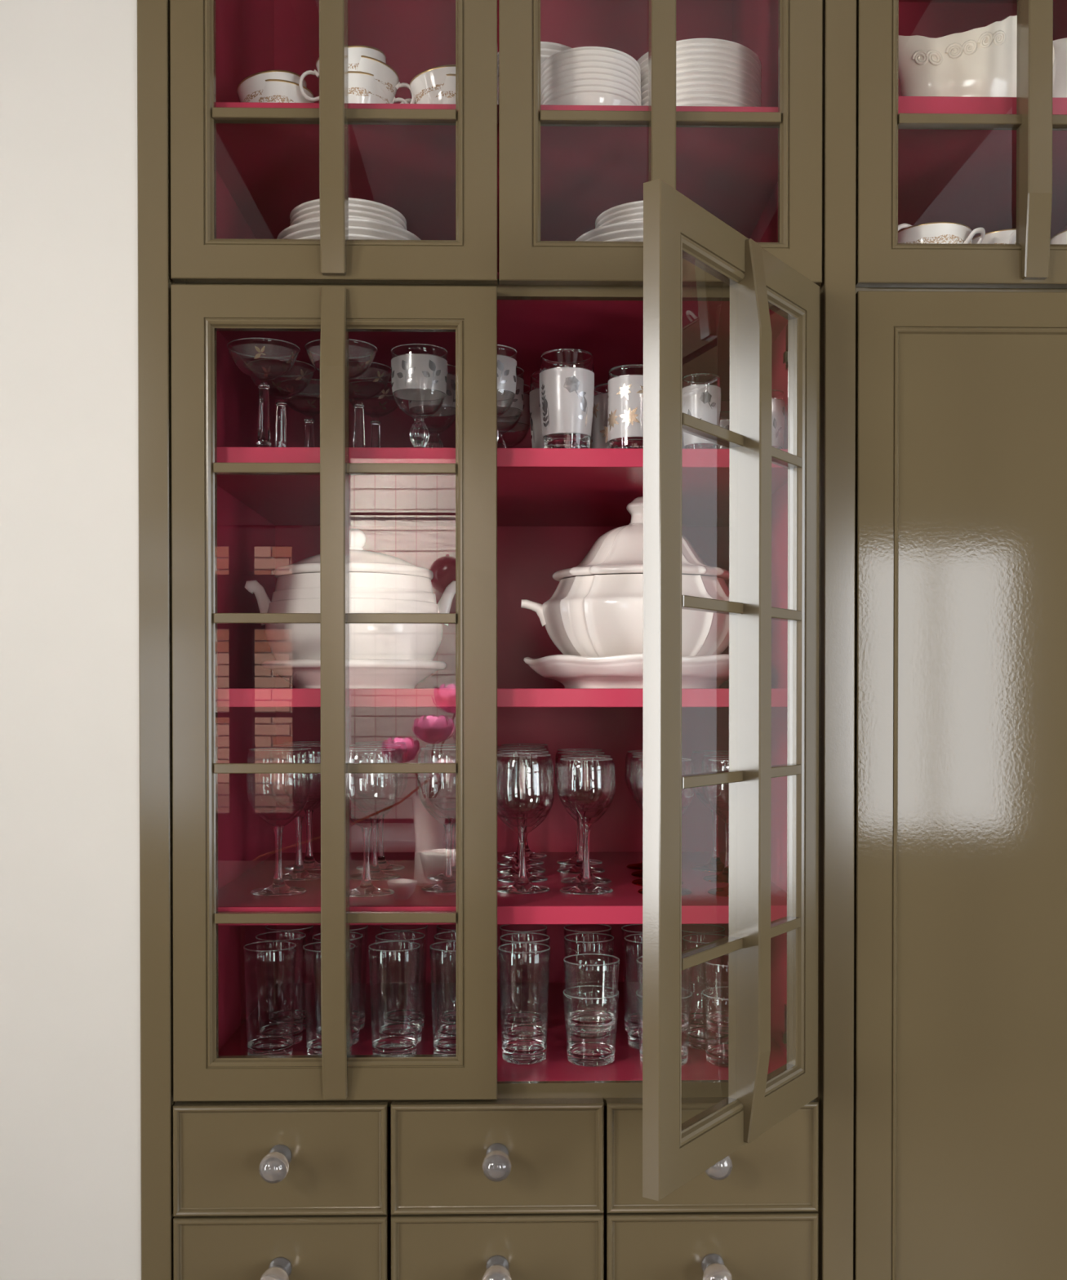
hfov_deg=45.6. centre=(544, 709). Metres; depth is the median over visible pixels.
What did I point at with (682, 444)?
tumbler
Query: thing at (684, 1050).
tumbler
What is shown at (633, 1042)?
glass
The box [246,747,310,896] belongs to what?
wine glass
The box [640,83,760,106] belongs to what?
salad plate
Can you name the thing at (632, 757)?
bowl
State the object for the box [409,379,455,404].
print
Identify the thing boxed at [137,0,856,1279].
china cabinet
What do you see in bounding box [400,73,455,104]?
teacup
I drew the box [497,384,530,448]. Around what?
water goblet
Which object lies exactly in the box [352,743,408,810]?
bowl
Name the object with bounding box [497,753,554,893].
wine glass
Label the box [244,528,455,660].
soup tureen
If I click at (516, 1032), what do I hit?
glass
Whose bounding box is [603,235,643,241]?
dinner plate
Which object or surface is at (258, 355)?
bowl
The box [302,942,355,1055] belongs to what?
glass
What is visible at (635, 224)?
dinner plate
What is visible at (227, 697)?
shelf
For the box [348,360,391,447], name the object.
coupe
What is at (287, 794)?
bowl
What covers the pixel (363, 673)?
serving plate
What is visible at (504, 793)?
bowl
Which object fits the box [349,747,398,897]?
wine glass
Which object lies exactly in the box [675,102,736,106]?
salad plate
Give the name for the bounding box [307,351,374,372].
print
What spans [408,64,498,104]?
teacup
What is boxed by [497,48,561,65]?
saucer
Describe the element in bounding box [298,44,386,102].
teacup
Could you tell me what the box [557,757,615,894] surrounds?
wine glass
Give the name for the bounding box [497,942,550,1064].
glass
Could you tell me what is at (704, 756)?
bowl
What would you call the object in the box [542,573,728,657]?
bowl
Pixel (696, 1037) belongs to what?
glass
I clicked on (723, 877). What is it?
wine glass
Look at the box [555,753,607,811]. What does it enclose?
bowl
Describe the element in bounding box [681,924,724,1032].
glass
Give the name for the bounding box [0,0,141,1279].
wall
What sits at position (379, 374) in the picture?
print
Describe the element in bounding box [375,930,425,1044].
glass
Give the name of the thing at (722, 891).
wine glass
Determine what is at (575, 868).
wine glass
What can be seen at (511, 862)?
wine glass
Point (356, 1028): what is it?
glass
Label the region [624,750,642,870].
wine glass
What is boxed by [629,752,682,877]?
wine glass
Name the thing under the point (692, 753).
bowl
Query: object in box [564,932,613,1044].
glass
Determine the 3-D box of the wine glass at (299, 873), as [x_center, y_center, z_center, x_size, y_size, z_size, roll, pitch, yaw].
[-0.384,0.159,1.983,0.091,0.207,0.091,0,1,-32]
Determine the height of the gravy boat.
0.138 m
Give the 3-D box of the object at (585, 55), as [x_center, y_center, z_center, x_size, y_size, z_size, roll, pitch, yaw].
[0.065,-0.884,1.814,0.146,0.040,0.146,0,1,31]
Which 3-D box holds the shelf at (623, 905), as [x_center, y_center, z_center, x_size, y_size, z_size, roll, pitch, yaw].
[-0.067,0.275,2.012,0.829,0.025,0.598,0,1,-1]
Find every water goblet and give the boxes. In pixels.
[391,343,447,447]
[408,364,455,448]
[497,344,516,441]
[497,366,524,448]
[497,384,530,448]
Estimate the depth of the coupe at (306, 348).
1.77 m
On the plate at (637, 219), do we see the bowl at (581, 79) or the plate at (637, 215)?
the plate at (637, 215)
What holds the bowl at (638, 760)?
on the wine glass at (684, 891)
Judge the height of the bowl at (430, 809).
0.111 m
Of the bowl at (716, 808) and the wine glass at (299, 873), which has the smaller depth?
the bowl at (716, 808)
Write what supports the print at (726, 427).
attached to the tumbler at (724, 415)
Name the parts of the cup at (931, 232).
handle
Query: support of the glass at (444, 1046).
on the china cabinet at (473, 1163)
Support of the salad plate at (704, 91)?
on the salad plate at (700, 99)
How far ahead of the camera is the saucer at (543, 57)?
1.93 m
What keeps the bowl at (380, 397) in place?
on the coupe at (375, 428)
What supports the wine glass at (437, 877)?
on the china cabinet at (473, 1163)
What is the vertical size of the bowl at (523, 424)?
0.093 m
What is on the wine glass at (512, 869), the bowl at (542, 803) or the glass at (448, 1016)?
the bowl at (542, 803)
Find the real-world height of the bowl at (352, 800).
0.111 m
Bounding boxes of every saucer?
[497,41,571,59]
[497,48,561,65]
[497,54,551,77]
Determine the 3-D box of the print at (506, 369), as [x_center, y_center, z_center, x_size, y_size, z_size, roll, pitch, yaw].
[-0.077,-0.463,1.775,0.078,0.036,0.078,0,1,37]
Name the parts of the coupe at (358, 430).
stem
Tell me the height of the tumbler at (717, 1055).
0.099 m
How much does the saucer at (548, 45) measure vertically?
0.020 m
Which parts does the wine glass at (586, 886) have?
stem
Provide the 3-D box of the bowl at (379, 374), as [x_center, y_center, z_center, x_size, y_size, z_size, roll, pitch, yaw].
[-0.276,-0.481,1.887,0.099,0.048,0.099,0,1,-37]
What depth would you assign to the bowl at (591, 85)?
1.75 m
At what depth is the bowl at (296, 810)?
1.82 m
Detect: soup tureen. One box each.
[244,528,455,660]
[520,496,728,657]
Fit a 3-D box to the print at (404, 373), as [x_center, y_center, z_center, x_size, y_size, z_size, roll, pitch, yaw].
[-0.175,-0.463,1.774,0.078,0.036,0.078,0,1,-1]
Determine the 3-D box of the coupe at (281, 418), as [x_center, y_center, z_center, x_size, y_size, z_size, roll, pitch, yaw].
[-0.389,-0.431,1.875,0.100,0.152,0.100,0,1,-25]
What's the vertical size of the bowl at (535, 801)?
0.114 m
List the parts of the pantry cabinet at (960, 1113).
panel, panel, panel, door, divider rail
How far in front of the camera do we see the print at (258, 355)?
1.78 m
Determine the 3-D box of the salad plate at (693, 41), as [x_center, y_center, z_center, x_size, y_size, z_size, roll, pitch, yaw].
[0.223,-0.924,1.857,0.189,0.023,0.189,0,1,-26]
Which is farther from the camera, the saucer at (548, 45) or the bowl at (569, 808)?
the saucer at (548, 45)
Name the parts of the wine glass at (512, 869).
stem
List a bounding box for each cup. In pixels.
[897,222,985,244]
[972,228,1016,244]
[1049,229,1066,244]
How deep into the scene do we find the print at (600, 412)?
1.85 m
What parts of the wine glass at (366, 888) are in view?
stem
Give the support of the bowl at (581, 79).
on the bowl at (591, 85)
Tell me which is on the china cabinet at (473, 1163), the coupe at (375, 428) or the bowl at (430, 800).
the coupe at (375, 428)
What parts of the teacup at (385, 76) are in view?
handle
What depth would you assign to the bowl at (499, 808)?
1.95 m
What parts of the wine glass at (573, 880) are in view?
stem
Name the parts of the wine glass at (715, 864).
stem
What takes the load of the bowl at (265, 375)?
on the coupe at (281, 418)
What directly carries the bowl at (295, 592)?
on the soup tureen at (380, 583)
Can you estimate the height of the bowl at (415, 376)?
0.093 m
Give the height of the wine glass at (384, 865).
0.207 m
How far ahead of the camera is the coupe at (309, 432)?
1.99 m
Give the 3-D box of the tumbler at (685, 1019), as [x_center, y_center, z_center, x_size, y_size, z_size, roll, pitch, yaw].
[0.172,0.406,1.810,0.080,0.099,0.080,0,1,-24]
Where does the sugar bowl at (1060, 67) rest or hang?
on the pantry cabinet at (960, 1113)
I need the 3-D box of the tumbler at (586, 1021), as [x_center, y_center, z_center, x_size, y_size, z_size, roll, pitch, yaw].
[0.068,0.406,1.816,0.080,0.099,0.080,0,1,20]
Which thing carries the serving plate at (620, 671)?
on the china cabinet at (473, 1163)
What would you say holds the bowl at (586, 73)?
on the bowl at (581, 79)
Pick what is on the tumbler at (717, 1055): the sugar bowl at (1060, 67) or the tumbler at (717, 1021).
the tumbler at (717, 1021)
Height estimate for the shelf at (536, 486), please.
0.025 m
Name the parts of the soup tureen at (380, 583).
handle, lid, handle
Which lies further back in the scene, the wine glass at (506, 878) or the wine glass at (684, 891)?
the wine glass at (506, 878)
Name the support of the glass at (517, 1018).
on the china cabinet at (473, 1163)
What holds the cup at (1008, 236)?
on the pantry cabinet at (960, 1113)
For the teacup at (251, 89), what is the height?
0.081 m
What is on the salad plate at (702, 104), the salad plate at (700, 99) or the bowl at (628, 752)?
the salad plate at (700, 99)
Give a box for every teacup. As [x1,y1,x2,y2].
[236,70,306,102]
[257,79,314,102]
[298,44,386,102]
[348,71,408,103]
[356,55,414,103]
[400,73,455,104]
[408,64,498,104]
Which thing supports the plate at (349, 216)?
on the dinner plate at (352, 221)
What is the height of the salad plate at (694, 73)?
0.023 m
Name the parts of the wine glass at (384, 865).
stem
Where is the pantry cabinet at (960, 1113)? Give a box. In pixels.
[853,0,1066,1279]
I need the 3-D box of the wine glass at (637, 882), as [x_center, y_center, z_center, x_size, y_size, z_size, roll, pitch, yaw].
[0.172,0.167,1.921,0.085,0.193,0.085,0,1,1]
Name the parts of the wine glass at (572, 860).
stem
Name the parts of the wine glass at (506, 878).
stem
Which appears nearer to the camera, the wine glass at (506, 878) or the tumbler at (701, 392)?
the tumbler at (701, 392)
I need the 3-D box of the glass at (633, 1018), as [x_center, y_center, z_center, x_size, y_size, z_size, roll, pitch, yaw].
[0.158,0.420,1.978,0.075,0.161,0.075,0,1,1]
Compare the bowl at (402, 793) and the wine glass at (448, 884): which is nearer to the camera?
the wine glass at (448, 884)
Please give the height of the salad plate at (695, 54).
0.023 m
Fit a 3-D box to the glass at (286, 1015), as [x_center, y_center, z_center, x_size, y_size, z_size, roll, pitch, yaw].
[-0.401,0.420,1.998,0.075,0.161,0.075,-1,1,-45]
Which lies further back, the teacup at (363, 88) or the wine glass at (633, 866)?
the wine glass at (633, 866)
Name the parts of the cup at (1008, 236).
handle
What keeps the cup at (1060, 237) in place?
on the pantry cabinet at (960, 1113)
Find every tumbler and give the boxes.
[528,370,543,448]
[539,348,594,448]
[563,953,619,1033]
[563,985,618,1066]
[589,431,591,448]
[591,382,608,448]
[607,364,643,448]
[635,955,692,1032]
[635,988,692,1065]
[681,431,684,448]
[682,373,720,448]
[702,954,728,1034]
[702,986,728,1067]
[717,411,728,448]
[771,389,784,448]
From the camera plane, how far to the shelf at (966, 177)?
1.89 m
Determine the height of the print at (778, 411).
0.046 m
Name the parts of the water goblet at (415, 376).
stem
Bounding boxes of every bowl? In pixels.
[226,341,300,382]
[246,362,315,399]
[246,749,310,826]
[265,572,442,660]
[268,746,320,817]
[277,386,319,416]
[280,743,320,809]
[348,372,391,401]
[348,391,402,418]
[349,746,403,816]
[349,750,398,826]
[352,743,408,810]
[391,346,447,418]
[409,374,455,433]
[417,749,456,824]
[422,746,453,817]
[497,76,498,103]
[497,745,550,808]
[497,747,547,812]
[497,749,549,818]
[497,752,551,826]
[497,755,554,833]
[505,391,529,448]
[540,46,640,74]
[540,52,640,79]
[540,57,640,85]
[540,64,640,89]
[540,70,640,95]
[540,76,641,102]
[540,82,641,106]
[542,88,639,106]
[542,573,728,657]
[555,750,604,805]
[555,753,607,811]
[557,760,615,824]
[558,756,613,817]
[624,751,641,805]
[629,754,682,804]
[629,757,685,810]
[635,760,693,815]
[689,752,728,809]
[701,755,728,816]
[705,760,728,825]
[1052,37,1066,97]
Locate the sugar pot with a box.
[897,223,911,231]
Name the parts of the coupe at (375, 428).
stem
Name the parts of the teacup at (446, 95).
handle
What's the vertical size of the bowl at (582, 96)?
0.040 m
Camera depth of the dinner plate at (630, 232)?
1.78 m
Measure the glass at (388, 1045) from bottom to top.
0.161 m
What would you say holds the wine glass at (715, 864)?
on the china cabinet at (473, 1163)
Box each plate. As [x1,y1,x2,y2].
[261,658,446,688]
[276,217,420,239]
[281,226,410,239]
[289,197,406,225]
[289,203,407,230]
[289,208,404,229]
[297,233,390,239]
[299,215,391,224]
[523,653,728,688]
[575,220,643,240]
[585,227,643,241]
[595,200,643,226]
[595,205,643,228]
[597,211,643,227]
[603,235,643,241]
[614,217,643,223]
[636,38,761,68]
[639,44,760,73]
[640,50,761,80]
[640,57,760,86]
[640,63,761,93]
[640,70,760,99]
[640,76,760,104]
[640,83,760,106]
[641,88,757,106]
[675,95,751,106]
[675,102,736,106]
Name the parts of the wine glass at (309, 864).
stem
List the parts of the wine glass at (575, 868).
stem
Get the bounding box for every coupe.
[226,337,300,447]
[246,358,315,447]
[277,378,319,447]
[304,338,377,380]
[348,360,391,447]
[348,380,403,447]
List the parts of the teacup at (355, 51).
handle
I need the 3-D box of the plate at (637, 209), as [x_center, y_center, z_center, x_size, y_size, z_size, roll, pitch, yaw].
[0.160,-0.704,1.877,0.170,0.020,0.170,0,1,13]
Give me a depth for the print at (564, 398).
1.74 m
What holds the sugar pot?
on the pantry cabinet at (960, 1113)
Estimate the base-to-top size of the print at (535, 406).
0.071 m
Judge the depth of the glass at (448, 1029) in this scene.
1.91 m
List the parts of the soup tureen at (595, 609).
handle, knob, lid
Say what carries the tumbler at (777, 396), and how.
on the china cabinet at (473, 1163)
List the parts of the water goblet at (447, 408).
stem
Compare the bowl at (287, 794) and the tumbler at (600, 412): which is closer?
the tumbler at (600, 412)
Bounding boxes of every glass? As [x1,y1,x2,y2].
[243,940,296,1055]
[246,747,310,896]
[255,930,306,1044]
[265,924,313,1030]
[268,743,320,880]
[280,741,320,871]
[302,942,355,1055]
[312,931,362,1044]
[320,924,368,1029]
[349,743,403,880]
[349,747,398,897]
[352,741,408,871]
[368,940,420,1054]
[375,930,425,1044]
[380,924,427,1027]
[417,746,456,893]
[422,743,456,880]
[429,940,456,1054]
[434,930,456,1039]
[436,924,456,1026]
[497,743,550,858]
[497,745,547,866]
[497,747,549,874]
[497,750,551,883]
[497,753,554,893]
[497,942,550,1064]
[499,924,546,1029]
[499,932,549,1042]
[555,748,604,865]
[555,751,607,874]
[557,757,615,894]
[558,754,613,884]
[563,924,611,1025]
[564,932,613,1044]
[621,924,642,1031]
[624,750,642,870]
[624,933,642,1049]
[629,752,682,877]
[629,755,685,885]
[635,758,693,895]
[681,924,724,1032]
[682,933,728,1050]
[689,750,728,871]
[701,753,728,883]
[705,757,728,897]
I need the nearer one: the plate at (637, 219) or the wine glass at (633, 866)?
the plate at (637, 219)
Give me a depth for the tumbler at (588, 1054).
1.81 m
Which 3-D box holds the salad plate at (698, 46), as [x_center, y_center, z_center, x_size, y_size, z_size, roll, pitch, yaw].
[0.222,-0.915,1.856,0.189,0.023,0.189,1,1,41]
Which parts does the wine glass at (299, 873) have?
stem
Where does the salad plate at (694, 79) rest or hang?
on the salad plate at (691, 86)
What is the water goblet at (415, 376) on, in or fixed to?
on the china cabinet at (473, 1163)
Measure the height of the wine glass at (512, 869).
0.199 m
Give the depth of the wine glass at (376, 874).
1.98 m
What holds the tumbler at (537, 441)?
on the china cabinet at (473, 1163)
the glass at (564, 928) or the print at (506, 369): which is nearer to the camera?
the print at (506, 369)
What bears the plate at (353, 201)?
on the plate at (352, 206)
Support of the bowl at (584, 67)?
on the bowl at (586, 73)
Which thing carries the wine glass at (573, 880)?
on the china cabinet at (473, 1163)
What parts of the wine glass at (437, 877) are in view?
stem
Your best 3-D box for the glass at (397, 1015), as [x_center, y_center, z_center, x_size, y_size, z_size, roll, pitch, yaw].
[-0.221,0.420,1.998,0.075,0.161,0.075,0,1,-2]
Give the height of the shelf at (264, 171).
0.026 m
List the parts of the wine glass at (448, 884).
stem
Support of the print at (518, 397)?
attached to the water goblet at (516, 408)
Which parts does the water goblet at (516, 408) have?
stem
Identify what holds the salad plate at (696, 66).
on the salad plate at (694, 73)
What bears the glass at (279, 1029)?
on the china cabinet at (473, 1163)
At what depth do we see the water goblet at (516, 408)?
1.87 m
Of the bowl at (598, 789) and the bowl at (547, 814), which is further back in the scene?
the bowl at (598, 789)
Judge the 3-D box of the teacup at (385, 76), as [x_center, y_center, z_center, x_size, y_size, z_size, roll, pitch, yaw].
[-0.253,-0.873,1.802,0.099,0.078,0.108,-1,1,-44]
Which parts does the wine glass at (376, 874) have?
stem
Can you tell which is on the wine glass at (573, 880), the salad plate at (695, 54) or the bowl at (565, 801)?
the bowl at (565, 801)
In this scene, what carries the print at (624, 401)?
attached to the tumbler at (625, 382)
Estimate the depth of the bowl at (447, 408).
1.85 m
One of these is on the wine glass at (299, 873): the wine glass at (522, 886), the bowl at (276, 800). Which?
the bowl at (276, 800)
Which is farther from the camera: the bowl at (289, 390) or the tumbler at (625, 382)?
the bowl at (289, 390)
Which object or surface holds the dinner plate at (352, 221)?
on the dinner plate at (352, 229)
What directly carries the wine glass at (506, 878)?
on the china cabinet at (473, 1163)
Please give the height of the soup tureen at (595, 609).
0.266 m
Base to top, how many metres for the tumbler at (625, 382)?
0.121 m
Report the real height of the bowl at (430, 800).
0.111 m
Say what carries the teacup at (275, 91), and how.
on the china cabinet at (473, 1163)
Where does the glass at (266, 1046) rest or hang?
on the china cabinet at (473, 1163)
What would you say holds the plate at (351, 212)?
on the plate at (349, 216)
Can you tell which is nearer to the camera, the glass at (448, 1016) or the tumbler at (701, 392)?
the tumbler at (701, 392)
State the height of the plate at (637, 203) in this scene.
0.020 m
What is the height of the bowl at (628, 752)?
0.094 m
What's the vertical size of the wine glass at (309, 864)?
0.207 m
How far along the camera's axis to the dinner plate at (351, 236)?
1.77 m
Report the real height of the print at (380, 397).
0.016 m
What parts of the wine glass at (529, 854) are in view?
stem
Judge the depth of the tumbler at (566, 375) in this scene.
1.75 m
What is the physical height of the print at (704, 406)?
0.058 m
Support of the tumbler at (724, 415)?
on the china cabinet at (473, 1163)
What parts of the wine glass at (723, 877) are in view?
stem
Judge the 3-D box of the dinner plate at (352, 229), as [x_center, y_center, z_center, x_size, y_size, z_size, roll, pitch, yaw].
[-0.284,-0.665,1.870,0.216,0.020,0.216,0,1,36]
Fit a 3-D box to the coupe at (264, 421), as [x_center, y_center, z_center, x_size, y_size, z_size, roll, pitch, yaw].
[-0.391,-0.430,1.770,0.100,0.152,0.100,0,1,-33]
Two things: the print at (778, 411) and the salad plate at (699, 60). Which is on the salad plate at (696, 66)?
the salad plate at (699, 60)
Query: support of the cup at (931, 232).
on the pantry cabinet at (960, 1113)
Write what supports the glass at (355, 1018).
on the china cabinet at (473, 1163)
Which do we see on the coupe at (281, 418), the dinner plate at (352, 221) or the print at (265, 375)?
the print at (265, 375)
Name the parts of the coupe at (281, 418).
stem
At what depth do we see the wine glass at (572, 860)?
2.15 m
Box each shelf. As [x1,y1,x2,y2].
[216,102,777,272]
[217,447,787,526]
[217,688,786,706]
[217,851,786,925]
[897,96,1066,239]
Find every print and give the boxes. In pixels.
[229,346,296,372]
[251,365,307,391]
[283,386,319,408]
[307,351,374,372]
[348,370,384,392]
[349,388,403,409]
[391,360,447,386]
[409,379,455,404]
[497,360,516,383]
[511,384,524,401]
[528,401,540,439]
[541,375,587,426]
[591,403,608,442]
[607,383,643,430]
[687,391,719,425]
[717,425,728,448]
[773,406,784,437]
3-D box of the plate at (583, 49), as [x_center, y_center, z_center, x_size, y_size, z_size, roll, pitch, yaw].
[0.065,-0.893,1.814,0.146,0.040,0.146,0,1,-15]
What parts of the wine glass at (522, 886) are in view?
stem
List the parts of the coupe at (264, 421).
stem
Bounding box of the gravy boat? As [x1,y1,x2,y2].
[897,15,1054,97]
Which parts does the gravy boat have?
handle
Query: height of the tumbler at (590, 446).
0.121 m
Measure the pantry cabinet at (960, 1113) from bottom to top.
2.750 m
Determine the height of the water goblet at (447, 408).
0.147 m
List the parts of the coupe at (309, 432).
stem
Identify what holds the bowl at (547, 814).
on the wine glass at (522, 886)
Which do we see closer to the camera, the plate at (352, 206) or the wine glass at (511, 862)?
the plate at (352, 206)
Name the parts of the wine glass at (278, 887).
stem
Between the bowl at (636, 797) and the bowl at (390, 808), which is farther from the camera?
the bowl at (636, 797)
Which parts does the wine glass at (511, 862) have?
stem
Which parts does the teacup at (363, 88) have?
handle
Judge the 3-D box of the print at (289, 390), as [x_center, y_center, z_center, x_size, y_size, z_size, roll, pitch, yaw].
[-0.366,-0.490,1.990,0.088,0.016,0.092,0,1,-26]
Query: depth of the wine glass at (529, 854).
2.24 m
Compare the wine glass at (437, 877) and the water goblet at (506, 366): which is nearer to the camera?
the water goblet at (506, 366)
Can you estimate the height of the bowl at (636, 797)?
0.094 m

